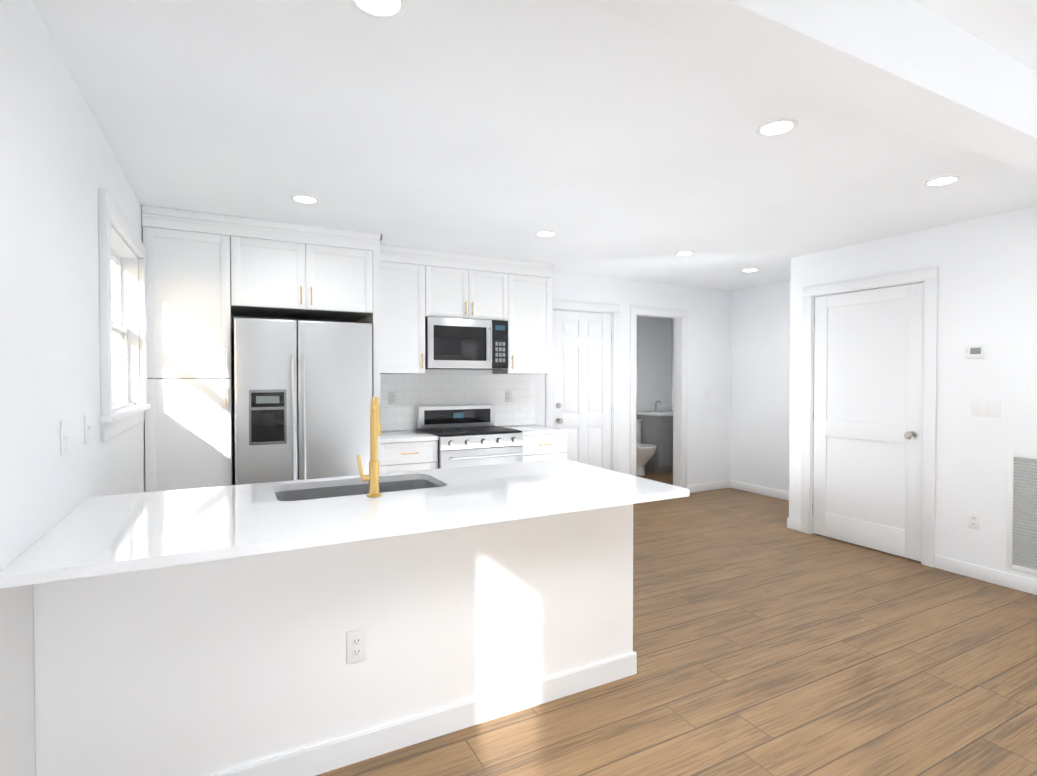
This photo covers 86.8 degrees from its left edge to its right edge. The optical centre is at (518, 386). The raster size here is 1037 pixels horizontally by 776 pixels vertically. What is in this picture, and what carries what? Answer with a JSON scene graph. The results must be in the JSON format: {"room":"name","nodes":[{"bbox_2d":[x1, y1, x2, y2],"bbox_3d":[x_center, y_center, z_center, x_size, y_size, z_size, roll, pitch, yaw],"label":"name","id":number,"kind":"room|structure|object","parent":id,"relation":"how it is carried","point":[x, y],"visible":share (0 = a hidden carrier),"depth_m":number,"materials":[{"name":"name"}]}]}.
{"room":"kitchen","nodes":[
{"label":"kitchen","id":0,"kind":"room"},
{"bbox_2d":[0,0,144,775],"bbox_3d":[-1.375,0.124,1.403,0.120,2.490,9.670,0,1,-27],"label":"wall","id":1,"kind":"structure","parent":0,"point":[59,165],"depth_m":1.66,"materials":[{"name":"paint"}]},
{"bbox_2d":[60,420,68,454],"bbox_3d":[-1.533,0.172,1.857,0.015,0.115,0.070,0,1,-27],"label":"light switch","id":2,"kind":"object","parent":1,"relation":"attached to","point":[64,435],"visible":1,"depth_m":1.85,"materials":[{"name":"white plastic"}]},
{"bbox_2d":[84,414,90,444],"bbox_3d":[-1.686,0.168,2.150,0.015,0.115,0.070,0,1,-27],"label":"light switch","id":3,"kind":"object","parent":1,"relation":"attached to","point":[87,427],"visible":1,"depth_m":2.14,"materials":[{"name":"white plastic"}]},
{"bbox_2d":[98,187,150,440],"bbox_3d":[-2.128,-0.319,2.893,0.164,1.100,1.250,0,1,-27],"label":"window","id":4,"kind":"structure","parent":1,"relation":"in","point":[127,326],"depth_m":3.17,"materials":[{"name":"white wood"}]},
{"bbox_2d":[231,272,731,484],"bbox_3d":[0.266,0.058,5.746,6.802,2.490,0.120,0,1,-27],"label":"wall","id":5,"kind":"structure","parent":0,"point":[709,368],"depth_m":6.64,"materials":[{"name":"paint"}]},
{"bbox_2d":[380,245,427,373],"bbox_3d":[-1.091,-0.642,4.764,0.470,1.060,0.349,0,1,-27],"label":"upper cabinet","id":6,"kind":"object","parent":5,"relation":"attached to","point":[417,286],"depth_m":4.63,"materials":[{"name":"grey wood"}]},
{"bbox_2d":[380,369,534,430],"bbox_3d":[-0.606,0.119,5.219,1.738,0.553,0.010,0,1,-27],"label":"tile backsplash","id":7,"kind":"structure","parent":5,"relation":"attached to","point":[429,387],"depth_m":5.21,"materials":[{"name":"white tile"}]},
{"bbox_2d":[388,392,395,403],"bbox_3d":[-1.135,0.106,4.932,0.070,0.115,0.008,0,1,-27],"label":"outlet","id":8,"kind":"object","parent":7,"relation":"attached to","point":[391,397],"visible":1,"depth_m":4.93,"materials":[{"name":"white plastic"}]},
{"bbox_2d":[506,390,511,401],"bbox_3d":[-0.097,0.097,5.473,0.070,0.115,0.008,0,1,-27],"label":"outlet","id":9,"kind":"object","parent":7,"relation":"attached to","point":[508,395],"visible":1,"depth_m":5.47,"materials":[{"name":"white plastic"}]},
{"bbox_2d":[428,250,511,320],"bbox_3d":[-0.529,-0.891,5.052,0.795,0.570,0.349,0,1,-27],"label":"upper cabinet","id":10,"kind":"object","parent":5,"relation":"attached to","point":[465,286],"depth_m":4.90,"materials":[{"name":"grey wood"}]},
{"bbox_2d":[425,317,507,369],"bbox_3d":[-0.509,-0.380,5.023,0.768,0.446,0.412,0,1,-27],"label":"over-the-range microwave","id":11,"kind":"object","parent":10,"relation":"attached to","point":[462,343],"visible":1,"depth_m":4.87,"materials":[{"name":"silver metal"}]},
{"bbox_2d":[492,259,553,373],"bbox_3d":[0.035,-0.651,5.349,0.477,1.060,0.349,0,1,-27],"label":"upper cabinet","id":12,"kind":"object","parent":5,"relation":"attached to","point":[530,327],"depth_m":5.20,"materials":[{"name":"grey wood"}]},
{"bbox_2d":[553,310,611,469],"bbox_3d":[0.701,0.245,5.906,0.762,2.096,0.108,0,1,-27],"label":"entry door","id":13,"kind":"structure","parent":5,"relation":"in","point":[582,408],"depth_m":5.92,"materials":[{"name":"white wood"}]},
{"bbox_2d":[545,300,619,471],"bbox_3d":[0.675,0.200,5.951,0.950,2.200,0.138,0,1,-27],"label":"door frame","id":14,"kind":"structure","parent":5,"relation":"attached to","point":[613,310],"depth_m":6.07,"materials":[{"name":"white wood"}]},
{"bbox_2d":[630,306,687,488],"bbox_3d":[1.613,0.193,6.449,0.865,2.200,0.156,0,1,-27],"label":"door frame","id":15,"kind":"structure","parent":5,"relation":"attached to","point":[680,401],"depth_m":6.55,"materials":[{"name":"white wood"}]},
{"bbox_2d":[705,389,708,397],"bbox_3d":[2.321,0.088,6.739,0.070,0.115,0.015,0,1,-27],"label":"light switch","id":16,"kind":"object","parent":5,"relation":"attached to","point":[706,393],"visible":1,"depth_m":6.74,"materials":[{"name":"white plastic"}]},
{"bbox_2d":[687,480,730,492],"bbox_3d":[1.908,1.244,6.544,1.770,0.095,0.012,0,1,-27],"label":"baseboard","id":17,"kind":"structure","parent":5,"relation":"attached to","point":[709,486],"depth_m":6.77,"materials":[{"name":"white wood"}]},
{"bbox_2d":[32,0,1036,290],"bbox_3d":[1.642,-1.194,2.954,6.922,0.100,9.670,0,1,-27],"label":"ceiling","id":18,"kind":"structure","parent":0,"point":[604,144],"depth_m":2.50,"materials":[{"name":"paint"}]},
{"bbox_2d":[290,194,319,203],"bbox_3d":[-1.309,-1.147,3.363,0.170,0.007,0.170,0,1,-27],"label":"recessed light","id":19,"kind":"object","parent":18,"relation":"in","point":[304,199],"visible":1,"depth_m":3.35,"materials":[{"name":"white plastic"}]},
{"bbox_2d":[349,0,407,18],"bbox_3d":[-0.408,-1.120,1.589,0.170,0.007,0.170,0,1,-27],"label":"recessed light","id":20,"kind":"object","parent":18,"relation":"in","point":[384,9],"visible":1,"depth_m":1.62,"materials":[{"name":"white plastic"}]},
{"bbox_2d":[535,231,556,236],"bbox_3d":[0.207,-1.159,4.175,0.170,0.007,0.170,0,1,-27],"label":"recessed light","id":21,"kind":"object","parent":18,"relation":"in","point":[545,233],"visible":0.96,"depth_m":4.16,"materials":[{"name":"white plastic"}]},
{"bbox_2d":[675,251,694,255],"bbox_3d":[1.467,-1.169,4.831,0.170,0.007,0.170,0,1,-27],"label":"recessed light","id":22,"kind":"object","parent":18,"relation":"in","point":[684,253],"visible":1,"depth_m":4.82,"materials":[{"name":"white plastic"}]},
{"bbox_2d":[741,268,758,271],"bbox_3d":[2.358,-1.181,5.588,0.170,0.007,0.170,0,1,-27],"label":"recessed light","id":23,"kind":"object","parent":18,"relation":"in","point":[749,270],"visible":0.94,"depth_m":5.59,"materials":[{"name":"white plastic"}]},
{"bbox_2d":[756,118,797,136],"bbox_3d":[1.131,-1.132,2.401,0.170,0.007,0.170,0,1,-27],"label":"recessed light","id":24,"kind":"object","parent":18,"relation":"in","point":[777,127],"visible":0.98,"depth_m":2.39,"materials":[{"name":"white plastic"}]},
{"bbox_2d":[578,0,1036,174],"bbox_3d":[1.341,-1.009,1.791,5.072,0.235,0.160,0,1,-27],"label":"ceiling beam","id":25,"kind":"structure","parent":18,"relation":"attached to","point":[910,63],"depth_m":1.59,"materials":[{"name":"paint"}]},
{"bbox_2d":[923,175,961,186],"bbox_3d":[2.359,-1.142,3.052,0.170,0.007,0.170,0,1,-27],"label":"recessed light","id":26,"kind":"object","parent":18,"relation":"in","point":[942,180],"visible":0.98,"depth_m":3.04,"materials":[{"name":"white plastic"}]},
{"bbox_2d":[637,316,671,405],"bbox_3d":[1.403,0.020,8.232,2.250,2.490,0.120,0,1,-27],"label":"wall","id":27,"kind":"structure","parent":0,"point":[654,360],"depth_m":8.53,"materials":[{"name":"paint"}]},
{"bbox_2d":[671,319,673,410],"bbox_3d":[2.814,0.023,8.087,0.120,2.490,1.680,0,1,-27],"label":"wall","id":28,"kind":"structure","parent":0,"point":[672,359],"depth_m":8.67,"materials":[{"name":"paint"}]},
{"bbox_2d":[315,472,1036,775],"bbox_3d":[1.642,1.395,2.993,6.922,0.100,9.670,0,1,-27],"label":"floor","id":29,"kind":"structure","parent":0,"point":[767,641],"depth_m":2.56,"materials":[{"name":"brown wood"}]},
{"bbox_2d":[141,205,381,491],"bbox_3d":[-1.875,0.083,4.155,1.527,2.490,0.724,0,1,-27],"label":"tall cabinet","id":30,"kind":"object","parent":29,"relation":"on","point":[208,275],"visible":0.77,"depth_m":3.70,"materials":[{"name":"white wood"}]},
{"bbox_2d":[234,317,372,484],"bbox_3d":[-1.656,0.421,4.206,0.924,1.788,0.786,0,1,-27],"label":"fridge","id":31,"kind":"object","parent":29,"relation":"on","point":[303,393],"visible":0.77,"depth_m":3.89,"materials":[{"name":"silver metal"}]},
{"bbox_2d":[33,503,636,775],"bbox_3d":[-0.577,0.912,2.382,2.184,0.886,0.713,0,1,-27],"label":"kitchen island","id":32,"kind":"object","parent":29,"relation":"on","point":[194,632],"depth_m":1.94,"materials":[{"name":"white paint"}]},
{"bbox_2d":[0,459,689,588],"bbox_3d":[-0.492,0.456,2.268,2.236,0.030,1.000,0,1,-27],"label":"island countertop","id":33,"kind":"structure","parent":32,"relation":"on","point":[144,531],"depth_m":1.93,"materials":[{"name":"white stone"}]},
{"bbox_2d":[275,479,439,500],"bbox_3d":[-0.694,0.622,2.425,0.744,0.305,0.424,0,1,-27],"label":"sink basin","id":34,"kind":"object","parent":33,"relation":"in","point":[323,492],"visible":0.06,"depth_m":2.58,"materials":[{"name":"silver metal"}]},
{"bbox_2d":[357,396,381,496],"bbox_3d":[-0.614,0.241,2.258,0.132,0.400,0.191,0,1,-27],"label":"faucet","id":35,"kind":"object","parent":33,"relation":"on","point":[372,477],"visible":0.98,"depth_m":2.19,"materials":[{"name":"gold metal"}]},
{"bbox_2d":[346,628,365,663],"bbox_3d":[-0.586,0.940,1.985,0.070,0.115,0.008,0,1,-27],"label":"outlet","id":36,"kind":"object","parent":32,"relation":"attached to","point":[356,645],"visible":1,"depth_m":1.98,"materials":[{"name":"white plastic"}]},
{"bbox_2d":[380,430,438,472],"bbox_3d":[-1.009,0.863,4.646,0.486,0.915,0.653,0,1,-27],"label":"base cabinet","id":37,"kind":"object","parent":29,"relation":"on","point":[407,450],"visible":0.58,"depth_m":4.39,"materials":[{"name":"white wood"}]},
{"bbox_2d":[417,405,522,468],"bbox_3d":[-0.430,0.751,4.888,0.760,1.130,0.717,0,1,-27],"label":"range","id":38,"kind":"object","parent":29,"relation":"on","point":[471,435],"visible":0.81,"depth_m":4.74,"materials":[{"name":"silver metal"}]},
{"bbox_2d":[499,424,568,461],"bbox_3d":[0.107,0.854,5.226,0.497,0.915,0.653,0,1,-27],"label":"base cabinet","id":39,"kind":"object","parent":29,"relation":"on","point":[541,442],"visible":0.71,"depth_m":4.98,"materials":[{"name":"white wood"}]},
{"bbox_2d":[636,419,656,475],"bbox_3d":[1.711,0.883,7.934,0.450,0.775,0.699,0,1,-27],"label":"toilet","id":40,"kind":"object","parent":29,"relation":"on","point":[645,453],"visible":0.38,"depth_m":7.76,"materials":[{"name":"white ceramic"}]},
{"bbox_2d":[636,401,672,473],"bbox_3d":[2.222,0.745,8.270,0.768,1.041,0.583,0,1,-27],"label":"bathroom vanity","id":41,"kind":"object","parent":29,"relation":"on","point":[657,425],"visible":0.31,"depth_m":7.99,"materials":[{"name":"grey wood"}]},
{"bbox_2d":[730,281,790,491],"bbox_3d":[4.560,0.093,3.478,0.120,2.490,7.870,0,1,-27],"label":"wall","id":42,"kind":"structure","parent":0,"point":[760,370],"depth_m":6.54,"materials":[{"name":"paint"}]},
{"bbox_2d":[731,480,788,499],"bbox_3d":[3.052,1.248,6.249,0.012,0.095,1.566,0,1,-27],"label":"baseboard","id":43,"kind":"structure","parent":42,"relation":"attached to","point":[775,493],"depth_m":6.54,"materials":[{"name":"white wood"}]},
{"bbox_2d":[789,206,1036,579],"bbox_3d":[3.983,0.110,2.355,0.120,2.490,6.170,0,1,-27],"label":"wall","id":44,"kind":"structure","parent":0,"point":[987,281],"depth_m":3.82,"materials":[{"name":"paint"}]},
{"bbox_2d":[812,282,923,561],"bbox_3d":[2.806,0.266,4.475,0.103,2.094,0.872,0,1,-27],"label":"closet door","id":45,"kind":"structure","parent":44,"relation":"in","point":[868,409],"depth_m":4.44,"materials":[{"name":"white wood"}]},
{"bbox_2d":[801,267,937,567],"bbox_3d":[2.858,0.222,4.499,0.138,2.200,1.060,0,1,-27],"label":"door frame","id":46,"kind":"structure","parent":44,"relation":"attached to","point":[928,277],"depth_m":4.10,"materials":[{"name":"white wood"}]},
{"bbox_2d":[787,518,1036,594],"bbox_3d":[3.921,1.308,2.348,0.012,0.095,6.183,0,1,-27],"label":"baseboard","id":47,"kind":"structure","parent":44,"relation":"attached to","point":[1013,581],"depth_m":3.76,"materials":[{"name":"white wood"}]},
{"bbox_2d":[968,511,979,529],"bbox_3d":[3.162,0.933,3.806,0.008,0.115,0.070,0,1,-27],"label":"electrical outlet","id":48,"kind":"object","parent":44,"relation":"attached to","point":[973,520],"visible":1,"depth_m":3.80,"materials":[{"name":"white plastic"}]},
{"bbox_2d":[965,345,985,358],"bbox_3d":[3.152,-0.237,3.788,0.025,0.090,0.120,0,1,-27],"label":"thermostat","id":49,"kind":"object","parent":44,"relation":"attached to","point":[975,351],"visible":1,"depth_m":3.77,"materials":[{"name":"white plastic"}]},
{"bbox_2d":[972,400,1000,417],"bbox_3d":[3.188,0.154,3.740,0.011,0.115,0.162,0,1,-27],"label":"light switch","id":50,"kind":"object","parent":44,"relation":"attached to","point":[986,408],"visible":1,"depth_m":3.73,"materials":[{"name":"white plastic"}]},
{"bbox_2d":[1006,452,1036,574],"bbox_3d":[3.374,0.824,3.393,0.011,0.770,0.555,0,1,-27],"label":"air vent","id":51,"kind":"object","parent":44,"relation":"in","point":[1021,554],"visible":1,"depth_m":3.57,"materials":[{"name":"grey metal"}]}
]}

